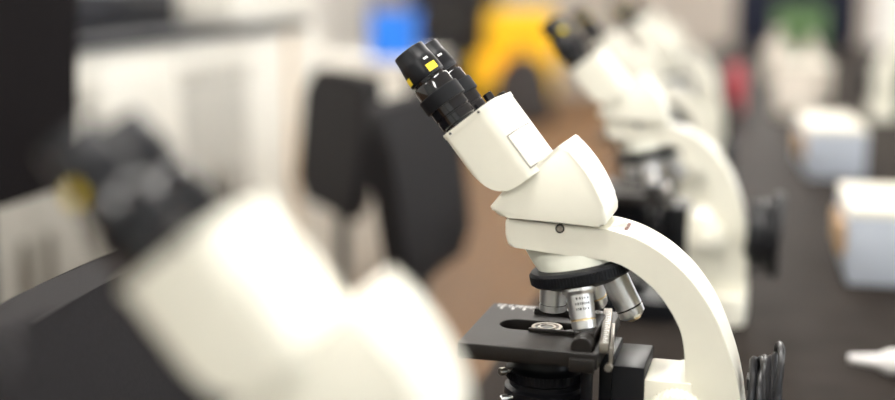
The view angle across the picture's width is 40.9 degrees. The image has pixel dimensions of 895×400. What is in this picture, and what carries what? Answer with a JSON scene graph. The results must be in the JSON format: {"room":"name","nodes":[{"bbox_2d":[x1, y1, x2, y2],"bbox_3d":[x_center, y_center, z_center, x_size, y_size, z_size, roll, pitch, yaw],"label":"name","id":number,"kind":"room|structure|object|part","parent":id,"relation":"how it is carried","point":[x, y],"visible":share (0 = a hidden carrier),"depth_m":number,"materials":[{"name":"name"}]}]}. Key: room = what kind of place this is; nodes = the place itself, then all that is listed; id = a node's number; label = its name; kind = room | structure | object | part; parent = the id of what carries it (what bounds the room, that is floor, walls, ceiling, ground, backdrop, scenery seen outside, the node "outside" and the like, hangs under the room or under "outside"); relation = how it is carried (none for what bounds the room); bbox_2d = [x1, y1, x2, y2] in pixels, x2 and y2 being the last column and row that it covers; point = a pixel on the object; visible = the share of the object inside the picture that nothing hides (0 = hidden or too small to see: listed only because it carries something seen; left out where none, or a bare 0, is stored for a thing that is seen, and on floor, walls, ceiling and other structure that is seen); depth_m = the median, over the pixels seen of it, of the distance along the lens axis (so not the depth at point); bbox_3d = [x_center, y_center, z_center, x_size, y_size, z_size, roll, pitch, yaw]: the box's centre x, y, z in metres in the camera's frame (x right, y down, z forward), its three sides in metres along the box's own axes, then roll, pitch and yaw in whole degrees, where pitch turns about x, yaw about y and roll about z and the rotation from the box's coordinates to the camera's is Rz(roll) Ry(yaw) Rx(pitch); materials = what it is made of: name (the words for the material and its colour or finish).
{"room":"laboratory","nodes":[
{"label":"laboratory","id":0,"kind":"room"},
{"bbox_2d":[295,0,367,50],"bbox_3d":[-3.068,-1.320,6.397,0.100,3.000,17.200,3,11,14],"label":"wall","id":1,"kind":"structure","parent":0,"point":[343,23],"depth_m":13.69,"materials":[{"name":"white paint"}]},
{"bbox_2d":[348,96,617,380],"bbox_3d":[1.348,0.403,5.601,9.200,0.100,17.200,3,11,14],"label":"floor","id":2,"kind":"structure","parent":0,"point":[490,271],"depth_m":5.82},
{"bbox_2d":[0,0,77,207],"bbox_3d":[-0.936,0.264,1.882,0.549,1.520,0.737,3,11,14],"label":"office chair","id":3,"kind":"object","parent":2,"relation":"on","point":[39,38],"visible":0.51,"depth_m":1.91,"materials":[{"name":"black fabric"}]},
{"bbox_2d":[0,52,100,303],"bbox_3d":[-1.309,0.239,2.956,0.720,1.180,0.628,3,11,14],"label":"base cabinet","id":4,"kind":"object","parent":2,"relation":"on","point":[42,237],"visible":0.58,"depth_m":2.89,"materials":[{"name":"white laminate"}]},
{"bbox_3d":[-1.028,0.300,2.732,0.016,0.980,0.308,3,11,14],"label":"door","id":5,"kind":"part","parent":4,"relation":"part of","materials":[{"name":"grey laminate"}]},
{"bbox_3d":[-0.983,0.164,2.808,0.024,0.140,0.012,3,11,14],"label":"handle","id":6,"kind":"part","parent":4,"relation":"part of","materials":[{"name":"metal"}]},
{"bbox_3d":[-0.959,0.147,2.904,0.024,0.140,0.012,3,11,14],"label":"handle","id":7,"kind":"part","parent":4,"relation":"part of","materials":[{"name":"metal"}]},
{"bbox_3d":[-0.953,0.245,3.032,0.016,0.980,0.308,3,11,14],"label":"door","id":8,"kind":"part","parent":4,"relation":"part of","materials":[{"name":"grey laminate"}]},
{"bbox_3d":[-0.989,-0.268,2.782,0.020,0.100,0.620,3,11,14],"label":"rail","id":9,"kind":"part","parent":4,"relation":"part of","materials":[{"name":"white laminate"}]},
{"bbox_2d":[78,20,308,52],"bbox_3d":[-1.138,-0.489,3.565,0.740,0.029,2.170,3,11,14],"label":"countertop","id":10,"kind":"structure","parent":4,"relation":"on","point":[123,38],"depth_m":3.51,"materials":[{"name":"grey"}]},
{"bbox_2d":[78,0,176,32],"bbox_3d":[-1.133,-0.581,3.652,0.401,0.120,0.730,3,11,14],"label":"instrument case","id":11,"kind":"object","parent":10,"relation":"on","point":[93,15],"visible":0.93,"depth_m":3.62,"materials":[{"name":"plastic"}]},
{"bbox_3d":[-0.951,-0.604,3.638,0.043,0.025,0.181,3,11,14],"label":"handle","id":12,"kind":"part","parent":11,"relation":"part of","materials":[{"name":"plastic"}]},
{"bbox_2d":[175,0,308,24],"bbox_3d":[-0.910,-0.726,4.370,0.610,0.145,0.730,3,11,14],"label":"storage box","id":13,"kind":"object","parent":10,"relation":"on","point":[189,12],"visible":0.51,"depth_m":4.01,"materials":[{"name":"white laminate"}]},
{"bbox_2d":[0,257,237,399],"bbox_3d":[-0.025,0.615,1.078,0.582,1.120,0.575,3,11,14],"label":"chair","id":14,"kind":"object","parent":2,"relation":"on","point":[74,334],"visible":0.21,"depth_m":0.92,"materials":[{"name":"grey fabric"}]},
{"bbox_2d":[87,42,182,160],"bbox_3d":[-1.185,0.141,3.489,0.700,1.180,0.478,3,11,14],"label":"base cabinet","id":15,"kind":"object","parent":2,"relation":"on","point":[146,78],"visible":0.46,"depth_m":3.33,"materials":[{"name":"white laminate"}]},
{"bbox_2d":[173,35,248,203],"bbox_3d":[-1.059,0.056,3.949,0.720,1.180,0.488,3,11,14],"label":"base cabinet","id":16,"kind":"object","parent":2,"relation":"on","point":[212,79],"visible":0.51,"depth_m":3.80,"materials":[{"name":"white laminate"}]},
{"bbox_3d":[-0.770,0.111,3.759,0.016,0.980,0.238,3,11,14],"label":"door","id":17,"kind":"part","parent":16,"relation":"part of","materials":[{"name":"grey laminate"}]},
{"bbox_3d":[-0.738,-0.451,3.775,0.020,0.100,0.480,3,11,14],"label":"rail","id":18,"kind":"part","parent":16,"relation":"part of","materials":[{"name":"white laminate"}]},
{"bbox_3d":[-0.733,-0.018,3.801,0.024,0.140,0.012,3,11,14],"label":"handle","id":19,"kind":"part","parent":16,"relation":"part of","materials":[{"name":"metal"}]},
{"bbox_3d":[-0.709,-0.036,3.896,0.024,0.140,0.012,3,11,14],"label":"handle","id":20,"kind":"part","parent":16,"relation":"part of","materials":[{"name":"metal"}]},
{"bbox_3d":[-0.711,0.069,3.992,0.016,0.980,0.238,3,11,14],"label":"door","id":21,"kind":"part","parent":16,"relation":"part of","materials":[{"name":"grey laminate"}]},
{"bbox_2d":[240,26,326,268],"bbox_3d":[-0.913,-0.053,4.542,0.712,1.180,0.748,3,11,14],"label":"base cabinet","id":22,"kind":"object","parent":2,"relation":"on","point":[279,67],"visible":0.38,"depth_m":4.34,"materials":[{"name":"white laminate"}]},
{"bbox_2d":[297,67,382,296],"bbox_3d":[-0.496,0.235,3.140,0.582,1.120,0.575,-5,11,-24],"label":"chair","id":23,"kind":"object","parent":2,"relation":"on","point":[333,174],"visible":0.49,"depth_m":3.12,"materials":[{"name":"plastic"}]},
{"bbox_3d":[-0.281,-0.156,3.166,0.111,0.360,0.492,-5,11,-24],"label":"backrest","id":24,"kind":"part","parent":23,"relation":"part of","materials":[{"name":"grey fabric"}]},
{"bbox_2d":[326,82,391,295],"bbox_3d":[-0.714,-0.055,5.382,0.700,0.880,0.948,3,11,14],"label":"base cabinet","id":25,"kind":"object","parent":2,"relation":"on","point":[366,260],"visible":0.17,"depth_m":5.33,"materials":[{"name":"white laminate"}]},
{"bbox_2d":[323,50,449,96],"bbox_3d":[-0.683,-0.441,7.424,1.200,0.900,1.000,3,11,14],"label":"side table","id":26,"kind":"object","parent":2,"relation":"on","point":[360,61],"visible":0.05,"depth_m":6.80,"materials":[{"name":"white laminate"}]},
{"bbox_3d":[-0.796,-0.487,6.952,1.100,0.560,0.020,3,11,14],"label":"panel","id":27,"kind":"part","parent":26,"relation":"part of","materials":[{"name":"white laminate"}]},
{"bbox_2d":[367,10,420,58],"bbox_3d":[-0.311,-0.977,7.075,0.280,0.280,0.260,1,10,6],"label":"crate","id":28,"kind":"object","parent":26,"relation":"on","point":[392,32],"visible":0.88,"depth_m":6.96,"materials":[{"name":"blue plastic"}]},
{"bbox_3d":[-0.250,-0.316,6.856,0.050,0.860,0.050,3,11,14],"label":"leg","id":29,"kind":"part","parent":26,"relation":"part of","materials":[{"name":"white laminate"}]},
{"bbox_2d":[365,92,481,395],"bbox_3d":[0.166,0.354,2.495,0.582,1.120,0.575,3,11,16],"label":"chair","id":30,"kind":"object","parent":2,"relation":"on","point":[419,181],"visible":0.72,"depth_m":2.37,"materials":[{"name":"fabric"}]},
{"bbox_3d":[-0.060,-0.031,2.490,0.111,0.360,0.492,3,11,16],"label":"backrest","id":31,"kind":"part","parent":30,"relation":"part of","materials":[{"name":"grey fabric"}]},
{"bbox_3d":[0.165,0.487,2.520,0.430,0.070,0.440,3,11,16],"label":"seat","id":32,"kind":"part","parent":30,"relation":"part of","materials":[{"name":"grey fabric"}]},
{"bbox_2d":[406,0,499,102],"bbox_3d":[0.056,-1.895,12.972,0.940,1.750,0.482,3,11,14],"label":"storage cabinet","id":33,"kind":"object","parent":2,"relation":"on","point":[458,26],"visible":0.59,"depth_m":12.76,"materials":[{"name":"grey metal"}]},
{"bbox_3d":[-0.219,-1.878,12.827,0.458,1.670,0.018,3,11,14],"label":"door","id":34,"kind":"part","parent":33,"relation":"part of","materials":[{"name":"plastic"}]},
{"bbox_3d":[0.230,-1.858,12.717,0.458,1.670,0.018,3,11,14],"label":"door","id":35,"kind":"part","parent":33,"relation":"part of","materials":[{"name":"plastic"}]},
{"bbox_2d":[471,9,556,99],"bbox_3d":[0.683,-1.375,12.052,0.780,1.060,0.660,3,11,14],"label":"armchair","id":36,"kind":"object","parent":2,"relation":"on","point":[505,29],"visible":0.45,"depth_m":12.14,"materials":[{"name":"yellow fabric"}]},
{"bbox_3d":[0.353,-1.244,12.117,0.120,0.460,0.580,3,11,14],"label":"armrest","id":37,"kind":"part","parent":36,"relation":"part of","materials":[{"name":"yellow fabric"}]},
{"bbox_3d":[0.675,-1.172,12.055,0.560,0.260,0.550,3,11,14],"label":"seat","id":38,"kind":"part","parent":36,"relation":"part of","materials":[{"name":"yellow fabric"}]},
{"bbox_3d":[0.744,-1.527,12.270,0.720,0.840,0.160,3,11,14],"label":"backrest","id":39,"kind":"part","parent":36,"relation":"part of","materials":[{"name":"yellow fabric"}]},
{"bbox_3d":[0.994,-1.215,11.961,0.120,0.460,0.580,3,11,14],"label":"armrest","id":40,"kind":"part","parent":36,"relation":"part of","materials":[{"name":"yellow fabric"}]},
{"bbox_2d":[492,44,553,124],"bbox_3d":[0.712,-1.093,11.461,0.605,0.779,0.266,3,11,14],"label":"backpack","id":41,"kind":"object","parent":2,"relation":"on","point":[524,75],"visible":0.76,"depth_m":11.35,"materials":[{"name":"grey"}]},
{"bbox_2d":[734,0,859,45],"bbox_3d":[2.915,-1.537,10.060,0.980,2.100,0.550,3,11,14],"label":"tall cabinet","id":42,"kind":"object","parent":2,"relation":"on","point":[754,19],"visible":0.06,"depth_m":9.83,"materials":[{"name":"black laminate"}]},
{"bbox_3d":[2.630,-1.515,9.889,0.462,2.000,0.022,3,11,14],"label":"door","id":43,"kind":"part","parent":42,"relation":"part of","materials":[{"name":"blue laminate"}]},
{"bbox_3d":[3.086,-1.495,9.778,0.462,2.000,0.022,3,11,14],"label":"door","id":44,"kind":"part","parent":42,"relation":"part of","materials":[{"name":"green laminate"}]},
{"bbox_2d":[872,0,894,45],"bbox_3d":[3.913,-1.322,8.617,1.600,2.200,0.400,3,11,14],"label":"wall","id":45,"kind":"structure","parent":2,"relation":"on","point":[884,15],"depth_m":8.76,"materials":[{"name":"white paint"}]},
{"bbox_3d":[1.606,0.268,3.677,0.800,0.862,9.900,3,11,14],"label":"cabinet","id":46,"kind":"object","parent":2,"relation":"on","visible":0},
{"bbox_2d":[471,44,894,399],"bbox_3d":[1.395,-0.184,3.647,1.535,0.038,10.100,3,11,14],"label":"countertop","id":47,"kind":"structure","parent":46,"relation":"on","point":[820,319],"depth_m":1.86,"materials":[{"name":"black plastic"}]},
{"bbox_2d":[41,108,470,399],"bbox_3d":[-0.011,0.166,0.523,0.310,0.404,0.156,2,11,11],"label":"microscope","id":48,"kind":"object","parent":47,"relation":"on","point":[235,293],"visible":1,"depth_m":0.48,"materials":[{"name":"white plastic"}]},
{"bbox_3d":[-0.104,0.017,0.514,0.043,0.034,0.084,2,11,11],"label":"plate","id":49,"kind":"part","parent":48,"relation":"part of","materials":[{"name":"beige ceramic"}]},
{"bbox_3d":[-0.062,0.041,0.497,0.025,0.029,0.053,2,11,11],"label":"panel","id":50,"kind":"part","parent":48,"relation":"part of","materials":[{"name":"white plastic"}]},
{"bbox_2d":[395,39,784,399],"bbox_3d":[0.116,0.078,0.985,0.315,0.411,0.156,3,11,16],"label":"microscope","id":51,"kind":"object","parent":47,"relation":"on","point":[559,205],"visible":1,"depth_m":0.95,"materials":[{"name":"white metal"}]},
{"bbox_3d":[0.027,-0.070,0.983,0.043,0.034,0.083,3,11,16],"label":"plate","id":52,"kind":"part","parent":51,"relation":"part of","materials":[{"name":"beige ceramic"}]},
{"bbox_3d":[0.066,-0.045,0.964,0.025,0.029,0.053,3,11,16],"label":"panel","id":53,"kind":"part","parent":51,"relation":"part of","materials":[{"name":"beige ceramic"}]},
{"bbox_3d":[0.148,0.142,0.988,0.195,0.259,0.060,3,11,16],"label":"arm","id":54,"kind":"part","parent":51,"relation":"part of","materials":[{"name":"beige ceramic"}]},
{"bbox_3d":[0.179,0.171,0.939,0.049,0.049,0.037,3,11,16],"label":"coarse focus knob","id":55,"kind":"part","parent":51,"relation":"part of","materials":[{"name":"white plastic"}]},
{"bbox_3d":[0.253,0.170,0.963,0.030,0.118,0.070,3,11,16],"label":"power cord","id":56,"kind":"part","parent":51,"relation":"part of","materials":[{"name":"black rubber"}]},
{"bbox_2d":[569,6,737,228],"bbox_3d":[0.386,-0.157,2.260,0.315,0.411,0.156,2,11,11],"label":"microscope","id":57,"kind":"object","parent":47,"relation":"on","point":[696,187],"visible":0.33,"depth_m":2.22,"materials":[{"name":"white plastic"}]},
{"bbox_3d":[0.295,-0.303,2.250,0.043,0.034,0.084,2,11,11],"label":"plate","id":58,"kind":"part","parent":57,"relation":"part of","materials":[{"name":"beige ceramic"}]},
{"bbox_3d":[0.336,-0.279,2.234,0.025,0.029,0.053,2,11,11],"label":"panel","id":59,"kind":"part","parent":57,"relation":"part of","materials":[{"name":"white plastic"}]},
{"bbox_3d":[0.418,-0.093,2.265,0.195,0.259,0.060,2,11,11],"label":"arm","id":60,"kind":"part","parent":57,"relation":"part of","materials":[{"name":"beige ceramic"}]},
{"bbox_3d":[0.454,-0.065,2.219,0.049,0.049,0.037,2,11,11],"label":"coarse focus knob","id":61,"kind":"part","parent":57,"relation":"part of","materials":[{"name":"white plastic"}]},
{"bbox_3d":[0.449,-0.060,2.194,0.022,0.022,0.018,2,11,11],"label":"fine focus knob","id":62,"kind":"part","parent":57,"relation":"part of","materials":[{"name":"white plastic"}]},
{"bbox_3d":[0.525,-0.067,2.249,0.030,0.118,0.070,2,11,11],"label":"power cord","id":63,"kind":"part","parent":57,"relation":"part of","materials":[{"name":"white plastic"}]},
{"bbox_2d":[540,15,785,327],"bbox_3d":[0.293,-0.045,1.651,0.334,0.411,0.156,3,11,16],"label":"microscope","id":64,"kind":"object","parent":47,"relation":"on","point":[718,238],"visible":0.86,"depth_m":1.62,"materials":[{"name":"white plastic"}]},
{"bbox_3d":[0.196,-0.193,1.651,0.043,0.034,0.083,3,11,16],"label":"plate","id":65,"kind":"part","parent":64,"relation":"part of","materials":[{"name":"white plastic"}]},
{"bbox_3d":[0.235,-0.168,1.632,0.025,0.029,0.053,3,11,16],"label":"panel","id":66,"kind":"part","parent":64,"relation":"part of","materials":[{"name":"white plastic"}]},
{"bbox_3d":[0.316,0.019,1.656,0.195,0.259,0.060,3,11,16],"label":"arm","id":67,"kind":"part","parent":64,"relation":"part of","materials":[{"name":"beige ceramic"}]},
{"bbox_3d":[0.340,0.052,1.582,0.022,0.022,0.018,3,11,16],"label":"fine focus knob","id":68,"kind":"part","parent":64,"relation":"part of","materials":[{"name":"white plastic"}]},
{"bbox_3d":[0.348,0.048,1.607,0.049,0.049,0.037,3,11,16],"label":"coarse focus knob","id":69,"kind":"part","parent":64,"relation":"part of","materials":[{"name":"white plastic"}]},
{"bbox_3d":[0.430,0.047,1.628,0.051,0.118,0.080,3,11,16],"label":"power cord","id":70,"kind":"part","parent":64,"relation":"part of","materials":[{"name":"black rubber"}]},
{"bbox_2d":[608,0,737,151],"bbox_3d":[0.544,-0.276,2.908,0.315,0.411,0.156,3,11,15],"label":"microscope","id":71,"kind":"object","parent":47,"relation":"on","point":[664,48],"visible":0.56,"depth_m":2.87,"materials":[{"name":"white plastic"}]},
{"bbox_3d":[0.455,-0.424,2.905,0.043,0.034,0.084,3,11,15],"label":"plate","id":72,"kind":"part","parent":71,"relation":"part of","materials":[{"name":"white plastic"}]},
{"bbox_3d":[0.495,-0.398,2.885,0.025,0.029,0.053,3,11,15],"label":"panel","id":73,"kind":"part","parent":71,"relation":"part of","materials":[{"name":"beige plastic"}]},
{"bbox_3d":[0.576,-0.212,2.911,0.195,0.259,0.060,3,11,15],"label":"arm","id":74,"kind":"part","parent":71,"relation":"part of","materials":[{"name":"beige ceramic"}]},
{"bbox_3d":[0.608,-0.183,2.863,0.049,0.049,0.037,3,11,15],"label":"coarse focus knob","id":75,"kind":"part","parent":71,"relation":"part of","materials":[{"name":"white plastic"}]},
{"bbox_3d":[0.681,-0.185,2.887,0.030,0.118,0.070,3,11,15],"label":"power cord","id":76,"kind":"part","parent":71,"relation":"part of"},
{"bbox_2d":[626,0,729,111],"bbox_3d":[0.696,-0.410,3.631,0.315,0.411,0.156,2,11,13],"label":"microscope","id":77,"kind":"object","parent":47,"relation":"on","point":[654,20],"visible":0.41,"depth_m":3.59,"materials":[{"name":"white plastic"}]},
{"bbox_3d":[0.646,-0.531,3.608,0.025,0.029,0.053,2,11,13],"label":"panel","id":78,"kind":"part","parent":77,"relation":"part of","materials":[{"name":"beige plastic"}]},
{"bbox_3d":[0.728,-0.345,3.636,0.195,0.259,0.060,2,11,13],"label":"arm","id":79,"kind":"part","parent":77,"relation":"part of","materials":[{"name":"beige ceramic"}]},
{"bbox_3d":[0.761,-0.317,3.588,0.049,0.049,0.037,2,11,13],"label":"coarse focus knob","id":80,"kind":"part","parent":77,"relation":"part of","materials":[{"name":"beige plastic"}]},
{"bbox_3d":[0.755,-0.312,3.563,0.022,0.022,0.018,2,11,13],"label":"fine focus knob","id":81,"kind":"part","parent":77,"relation":"part of","materials":[{"name":"white plastic"}]},
{"bbox_3d":[0.834,-0.319,3.615,0.030,0.118,0.070,2,11,13],"label":"power cord","id":82,"kind":"part","parent":77,"relation":"part of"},
{"bbox_2d":[726,53,744,111],"bbox_3d":[1.013,-0.414,4.225,0.066,0.205,0.066,3,11,14],"label":"bottle","id":83,"kind":"object","parent":47,"relation":"on","point":[736,72],"visible":0.87,"depth_m":4.20,"materials":[{"name":"red plastic"}]},
{"bbox_2d":[763,29,789,80],"bbox_3d":[1.515,-0.668,5.519,0.110,0.235,0.110,3,11,14],"label":"bottle","id":84,"kind":"object","parent":47,"relation":"on","point":[777,48],"visible":0.89,"depth_m":5.48,"materials":[{"name":"white plastic"}]},
{"bbox_2d":[772,85,816,117],"bbox_3d":[1.195,-0.340,4.141,0.132,0.090,0.222,2,11,12],"label":"box","id":85,"kind":"object","parent":47,"relation":"on","point":[787,100],"visible":0.94,"depth_m":4.04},
{"bbox_3d":[1.195,-0.379,4.134,0.132,0.012,0.222,2,11,12],"label":"lid","id":86,"kind":"part","parent":85,"relation":"part of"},
{"bbox_2d":[774,6,828,50],"bbox_3d":[2.318,-1.132,7.902,0.340,0.285,0.260,3,11,14],"label":"bin","id":87,"kind":"object","parent":47,"relation":"on","point":[798,22],"visible":0.87,"depth_m":7.78,"materials":[{"name":"green plastic"}]},
{"bbox_2d":[775,60,832,102],"bbox_3d":[1.376,-0.462,4.649,0.192,0.145,0.242,2,11,12],"label":"box","id":88,"kind":"object","parent":47,"relation":"on","point":[817,74],"visible":0.85,"depth_m":4.53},
{"bbox_3d":[1.376,-0.527,4.637,0.192,0.012,0.242,2,11,12],"label":"lid","id":89,"kind":"part","parent":88,"relation":"part of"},
{"bbox_2d":[801,36,820,59],"bbox_3d":[1.661,-0.646,5.486,0.090,0.205,0.090,3,11,14],"label":"bottle","id":90,"kind":"object","parent":47,"relation":"on","point":[810,51],"visible":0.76,"depth_m":5.45,"materials":[{"name":"white plastic"}]},
{"bbox_2d":[794,112,868,178],"bbox_3d":[0.937,-0.139,2.965,0.143,0.120,0.342,2,11,11],"label":"box","id":91,"kind":"object","parent":47,"relation":"on","point":[831,145],"visible":1,"depth_m":2.81,"materials":[{"name":"white plastic"}]},
{"bbox_2d":[794,129,801,150],"bbox_3d":[0.882,-0.150,3.020,0.014,0.050,0.050,2,11,11],"label":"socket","id":92,"kind":"object","parent":91,"relation":"attached to","point":[797,131],"depth_m":3.00,"materials":[{"name":"beige plastic"}]},
{"bbox_2d":[797,134,805,156],"bbox_3d":[0.863,-0.133,2.923,0.014,0.050,0.050,2,11,11],"label":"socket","id":93,"kind":"object","parent":91,"relation":"attached to","point":[801,137],"depth_m":2.90,"materials":[{"name":"beige plastic"}]},
{"bbox_3d":[0.942,-0.192,2.954,0.132,0.012,0.342,2,11,11],"label":"lid","id":94,"kind":"part","parent":91,"relation":"part of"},
{"bbox_2d":[831,182,894,286],"bbox_3d":[0.706,0.052,1.937,0.155,0.117,0.262,3,11,14],"label":"box","id":95,"kind":"object","parent":47,"relation":"on","point":[863,218],"visible":1,"depth_m":1.83,"materials":[{"name":"white plastic"}]},
{"bbox_2d":[831,206,841,240],"bbox_3d":[0.648,0.040,1.997,0.014,0.049,0.050,3,11,14],"label":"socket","id":96,"kind":"object","parent":95,"relation":"attached to","point":[836,211],"depth_m":1.98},
{"bbox_2d":[835,218,846,254],"bbox_3d":[0.624,0.057,1.901,0.014,0.049,0.050,3,11,14],"label":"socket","id":97,"kind":"object","parent":95,"relation":"attached to","point":[841,223],"depth_m":1.88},
{"bbox_3d":[0.711,0.000,1.926,0.144,0.012,0.262,3,11,14],"label":"lid","id":98,"kind":"part","parent":95,"relation":"part of","materials":[{"name":"white plastic"}]},
{"bbox_2d":[848,349,894,375],"bbox_3d":[0.550,0.193,1.402,0.156,0.033,0.033,4,11,19],"label":"squeeze bottle","id":99,"kind":"object","parent":47,"relation":"on","point":[884,361],"visible":1,"depth_m":1.41,"materials":[{"name":"white plastic"}]},
{"bbox_2d":[861,43,894,120],"bbox_3d":[1.543,-0.472,3.973,0.315,0.411,0.156,1,11,8],"label":"microscope","id":100,"kind":"object","parent":47,"relation":"on","point":[878,85],"visible":1,"depth_m":3.98,"materials":[{"name":"white plastic"}]},
{"bbox_3d":[1.402,-0.391,4.008,0.030,0.118,0.070,1,11,8],"label":"power cord","id":101,"kind":"part","parent":100,"relation":"part of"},
{"bbox_3d":[1.510,-0.410,3.989,0.195,0.259,0.060,1,11,8],"label":"arm","id":102,"kind":"part","parent":100,"relation":"part of","materials":[{"name":"beige ceramic"}]},
{"bbox_3d":[1.460,-0.385,3.957,0.032,0.032,0.037,1,11,8],"label":"coarse focus knob","id":103,"kind":"part","parent":100,"relation":"part of","materials":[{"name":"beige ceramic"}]},
{"bbox_3d":[1.456,-0.380,3.931,0.022,0.022,0.018,1,11,8],"label":"fine focus knob","id":104,"kind":"part","parent":100,"relation":"part of","materials":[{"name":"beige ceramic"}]},
{"bbox_2d":[872,36,894,73],"bbox_3d":[1.855,-0.618,4.764,0.315,0.411,0.156,3,11,18],"label":"microscope","id":105,"kind":"object","parent":47,"relation":"on","point":[875,57],"visible":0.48,"depth_m":4.78,"materials":[{"name":"white plastic"}]},
{"bbox_3d":[1.720,-0.541,4.822,0.030,0.118,0.070,3,11,18],"label":"power cord","id":106,"kind":"part","parent":105,"relation":"part of","materials":[{"name":"beige"}]},
{"bbox_3d":[1.824,-0.557,4.785,0.195,0.259,0.060,3,11,18],"label":"arm","id":107,"kind":"part","parent":105,"relation":"part of","materials":[{"name":"beige ceramic"}]},
{"bbox_2d":[367,0,874,96],"bbox_3d":[3.406,-2.624,13.482,9.000,3.000,0.100,3,11,14],"label":"wall","id":108,"kind":"structure","parent":0,"point":[701,23],"depth_m":13.75,"materials":[{"name":"paint"}]}
]}

